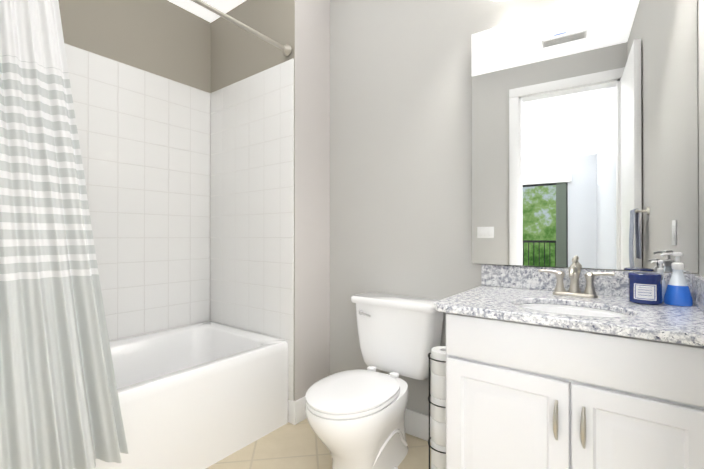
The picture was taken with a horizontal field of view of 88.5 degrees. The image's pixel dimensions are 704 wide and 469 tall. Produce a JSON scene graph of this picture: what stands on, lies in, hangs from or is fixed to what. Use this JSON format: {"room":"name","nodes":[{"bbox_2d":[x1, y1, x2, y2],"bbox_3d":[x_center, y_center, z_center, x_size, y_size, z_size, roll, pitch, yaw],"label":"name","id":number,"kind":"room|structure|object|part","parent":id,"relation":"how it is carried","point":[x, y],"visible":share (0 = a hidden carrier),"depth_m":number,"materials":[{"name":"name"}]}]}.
{"room":"bathroom","nodes":[
{"label":"bathroom","id":0,"kind":"room"},
{"bbox_2d":[58,0,210,92],"bbox_3d":[-1.593,-0.237,2.198,0.100,2.800,1.540,0,0,37],"label":"wall","id":1,"kind":"structure","parent":0,"point":[167,39],"depth_m":2.41,"materials":[{"name":"beige paint"}]},
{"bbox_2d":[64,43,209,341],"bbox_3d":[-1.549,-0.212,2.165,0.010,1.750,1.520,0,0,37],"label":"wall tile","id":2,"kind":"structure","parent":1,"relation":"attached to","point":[144,139],"depth_m":2.39,"materials":[{"name":"white tile"}]},
{"bbox_2d":[168,0,245,22],"bbox_3d":[-0.388,-1.690,1.418,2.970,0.100,2.200,0,0,37],"label":"ceiling","id":3,"kind":"structure","parent":0,"point":[224,6],"depth_m":2.59,"materials":[{"name":"white paint"}]},
{"bbox_2d":[211,0,294,400],"bbox_3d":[-0.632,-0.235,2.706,1.020,2.800,0.430,0,0,37],"label":"wall","id":4,"kind":"structure","parent":0,"point":[238,53],"depth_m":2.49,"materials":[{"name":"beige paint"}]},
{"bbox_2d":[210,58,293,400],"bbox_3d":[-0.726,-0.032,2.501,0.916,2.108,0.010,0,0,37],"label":"wall tile","id":5,"kind":"structure","parent":4,"relation":"attached to","point":[252,203],"depth_m":2.44,"materials":[{"name":"white tile"}]},
{"bbox_2d":[288,399,295,424],"bbox_3d":[-0.369,1.093,2.225,0.060,0.140,0.015,0,0,37],"label":"baseboard","id":6,"kind":"structure","parent":4,"relation":"attached to","point":[291,412],"depth_m":2.21,"materials":[{"name":"white"}]},
{"bbox_2d":[294,0,329,400],"bbox_3d":[-0.254,-0.236,2.358,0.004,2.800,0.329,0,0,37],"label":"wall","id":7,"kind":"structure","parent":0,"point":[312,222],"depth_m":2.35,"materials":[{"name":"grey paint"}]},
{"bbox_2d":[296,396,306,423],"bbox_3d":[-0.251,1.094,2.343,0.013,0.140,0.315,0,0,37],"label":"baseboard return","id":8,"kind":"object","parent":7,"relation":"attached to","point":[300,410],"visible":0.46,"depth_m":2.24,"materials":[{"name":"white wood"}]},
{"bbox_2d":[206,418,430,468],"bbox_3d":[-0.388,1.210,1.407,2.970,0.100,2.200,0,0,37],"label":"floor","id":9,"kind":"structure","parent":0,"point":[299,445],"depth_m":1.92,"materials":[{"name":"tile"}]},
{"bbox_2d":[74,321,287,468],"bbox_3d":[-1.196,0.909,1.893,0.879,0.505,1.516,0,0,37],"label":"tub","id":10,"kind":"object","parent":9,"relation":"on","point":[204,395],"visible":0.56,"depth_m":1.92,"materials":[{"name":"white ceramic"}]},
{"bbox_2d":[305,292,442,468],"bbox_3d":[0.085,0.760,1.811,0.532,0.803,0.774,0,0,37],"label":"toilet","id":11,"kind":"object","parent":9,"relation":"on","point":[356,419],"visible":0.96,"depth_m":1.77,"materials":[{"name":"white ceramic"}]},
{"bbox_3d":[0.002,0.726,1.701,0.382,0.026,0.493,0,0,37],"label":"lid","id":12,"kind":"part","parent":11,"relation":"part of","materials":[{"name":"white plastic"}]},
{"bbox_3d":[0.002,0.750,1.701,0.380,0.019,0.492,0,0,37],"label":"seat","id":13,"kind":"part","parent":11,"relation":"part of","materials":[{"name":"white plastic"}]},
{"bbox_3d":[0.256,0.378,2.038,0.532,0.037,0.208,0,0,37],"label":"tank lid","id":14,"kind":"part","parent":11,"relation":"part of","materials":[{"name":"white ceramic"}]},
{"bbox_3d":[0.257,0.579,2.039,0.500,0.363,0.188,0,0,37],"label":"tank","id":15,"kind":"part","parent":11,"relation":"part of","materials":[{"name":"white ceramic"}]},
{"bbox_2d":[428,346,445,468],"bbox_3d":[0.424,0.844,1.659,0.150,0.629,0.150,0,0,37],"label":"toilet paper stand","id":16,"kind":"object","parent":9,"relation":"on","point":[438,407],"visible":0.5,"depth_m":1.62,"materials":[{"name":"white paper"}]},
{"bbox_3d":[0.353,0.848,1.649,0.006,0.614,0.006,0,0,37],"label":"post","id":17,"kind":"part","parent":16,"relation":"part of","materials":[{"name":"black metal"}]},
{"bbox_2d":[434,257,703,468],"bbox_3d":[0.803,0.626,1.361,0.808,1.068,0.633,0,0,37],"label":"bathroom vanity","id":18,"kind":"object","parent":9,"relation":"on","point":[574,365],"visible":1,"depth_m":1.16,"materials":[{"name":"white wood"}]},
{"bbox_3d":[0.516,0.747,1.238,0.395,0.575,0.020,0,0,37],"label":"door","id":19,"kind":"part","parent":18,"relation":"part of","materials":[{"name":"white wood"}]},
{"bbox_3d":[0.630,0.579,1.117,0.015,0.126,0.035,0,0,37],"label":"handle","id":20,"kind":"part","parent":18,"relation":"part of","materials":[{"name":"silver metal"}]},
{"bbox_2d":[434,286,703,346],"bbox_3d":[0.808,0.273,1.369,0.808,0.030,0.617,0,0,37],"label":"countertop","id":21,"kind":"structure","parent":18,"relation":"on","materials":[{"name":"stone"}]},
{"bbox_2d":[517,304,629,316],"bbox_3d":[0.777,0.348,1.293,0.407,0.139,0.321,0,0,37],"label":"sink","id":22,"kind":"object","parent":21,"relation":"in","point":[596,310],"depth_m":1.36,"materials":[{"name":"white ceramic"}]},
{"bbox_2d":[538,257,614,297],"bbox_3d":[0.913,0.175,1.490,0.274,0.165,0.150,0,0,37],"label":"faucet","id":23,"kind":"object","parent":21,"relation":"on","point":[574,291],"depth_m":1.51,"materials":[{"name":"silver metal"}]},
{"bbox_2d":[628,272,662,304],"bbox_3d":[1.106,0.202,1.364,0.104,0.111,0.104,0,0,37],"label":"candle","id":24,"kind":"object","parent":21,"relation":"on","point":[645,287],"visible":1,"depth_m":1.33,"materials":[{"name":"blue wax"}]},
{"bbox_2d":[650,260,666,301],"bbox_3d":[1.192,0.178,1.399,0.056,0.158,0.050,0,0,37],"label":"bottle","id":25,"kind":"object","parent":21,"relation":"on","point":[660,269],"visible":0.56,"depth_m":1.39,"materials":[{"name":"white plastic"}]},
{"bbox_2d":[660,252,692,305],"bbox_3d":[1.194,0.161,1.330,0.091,0.192,0.082,0,0,37],"label":"soap dispenser","id":26,"kind":"object","parent":21,"relation":"on","point":[677,292],"visible":1,"depth_m":1.31,"materials":[{"name":"blue plastic"}]},
{"bbox_3d":[0.657,0.371,1.134,0.746,0.152,0.018,0,0,37],"label":"apron panel","id":27,"kind":"part","parent":18,"relation":"part of","materials":[{"name":"white wood"}]},
{"bbox_3d":[0.688,0.579,1.073,0.015,0.126,0.035,0,0,37],"label":"handle","id":28,"kind":"part","parent":18,"relation":"part of","materials":[{"name":"silver metal"}]},
{"bbox_3d":[0.806,0.746,1.018,0.320,0.575,0.020,0,0,37],"label":"door","id":29,"kind":"part","parent":18,"relation":"part of","materials":[{"name":"white wood"}]},
{"bbox_2d":[330,0,698,415],"bbox_3d":[0.652,-0.238,1.942,1.950,2.800,0.100,0,0,37],"label":"wall","id":30,"kind":"structure","parent":0,"point":[400,147],"depth_m":2.14,"materials":[{"name":"grey paint"}]},
{"bbox_2d":[405,409,430,441],"bbox_3d":[0.270,1.093,2.155,1.071,0.140,0.013,0,0,37],"label":"baseboard","id":31,"kind":"structure","parent":30,"relation":"attached to","point":[416,424],"depth_m":2.07,"materials":[{"name":"white"}]},
{"bbox_2d":[472,0,697,272],"bbox_3d":[0.964,-0.439,1.611,0.846,1.171,0.005,0,0,34],"label":"mirror","id":32,"kind":"object","parent":30,"relation":"attached to","point":[584,134],"visible":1,"depth_m":1.56,"materials":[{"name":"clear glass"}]},
{"bbox_2d":[481,264,691,296],"bbox_3d":[0.988,0.205,1.607,0.808,0.108,0.021,0,0,37],"label":"backsplash","id":33,"kind":"structure","parent":30,"relation":"attached to","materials":[{"name":"stone"}]},
{"bbox_2d":[698,0,703,276],"bbox_3d":[0.726,-0.243,0.507,0.100,2.800,2.100,0,0,37],"label":"wall","id":34,"kind":"structure","parent":0,"point":[701,115],"depth_m":1.33,"materials":[{"name":"grey paint"}]},
{"bbox_3d":[-1.760,-0.241,1.215,1.020,2.800,0.230,0,0,37],"label":"wall","id":35,"kind":"structure","parent":0,"visible":0},
{"bbox_2d":[0,0,290,468],"bbox_3d":[-0.805,-0.166,1.596,0.212,2.034,1.528,0,0,37],"label":"shower curtain","id":36,"kind":"object","parent":35,"relation":"attached to","point":[59,404],"visible":1,"depth_m":1.24,"materials":[{"name":"white fabric"}]}
]}

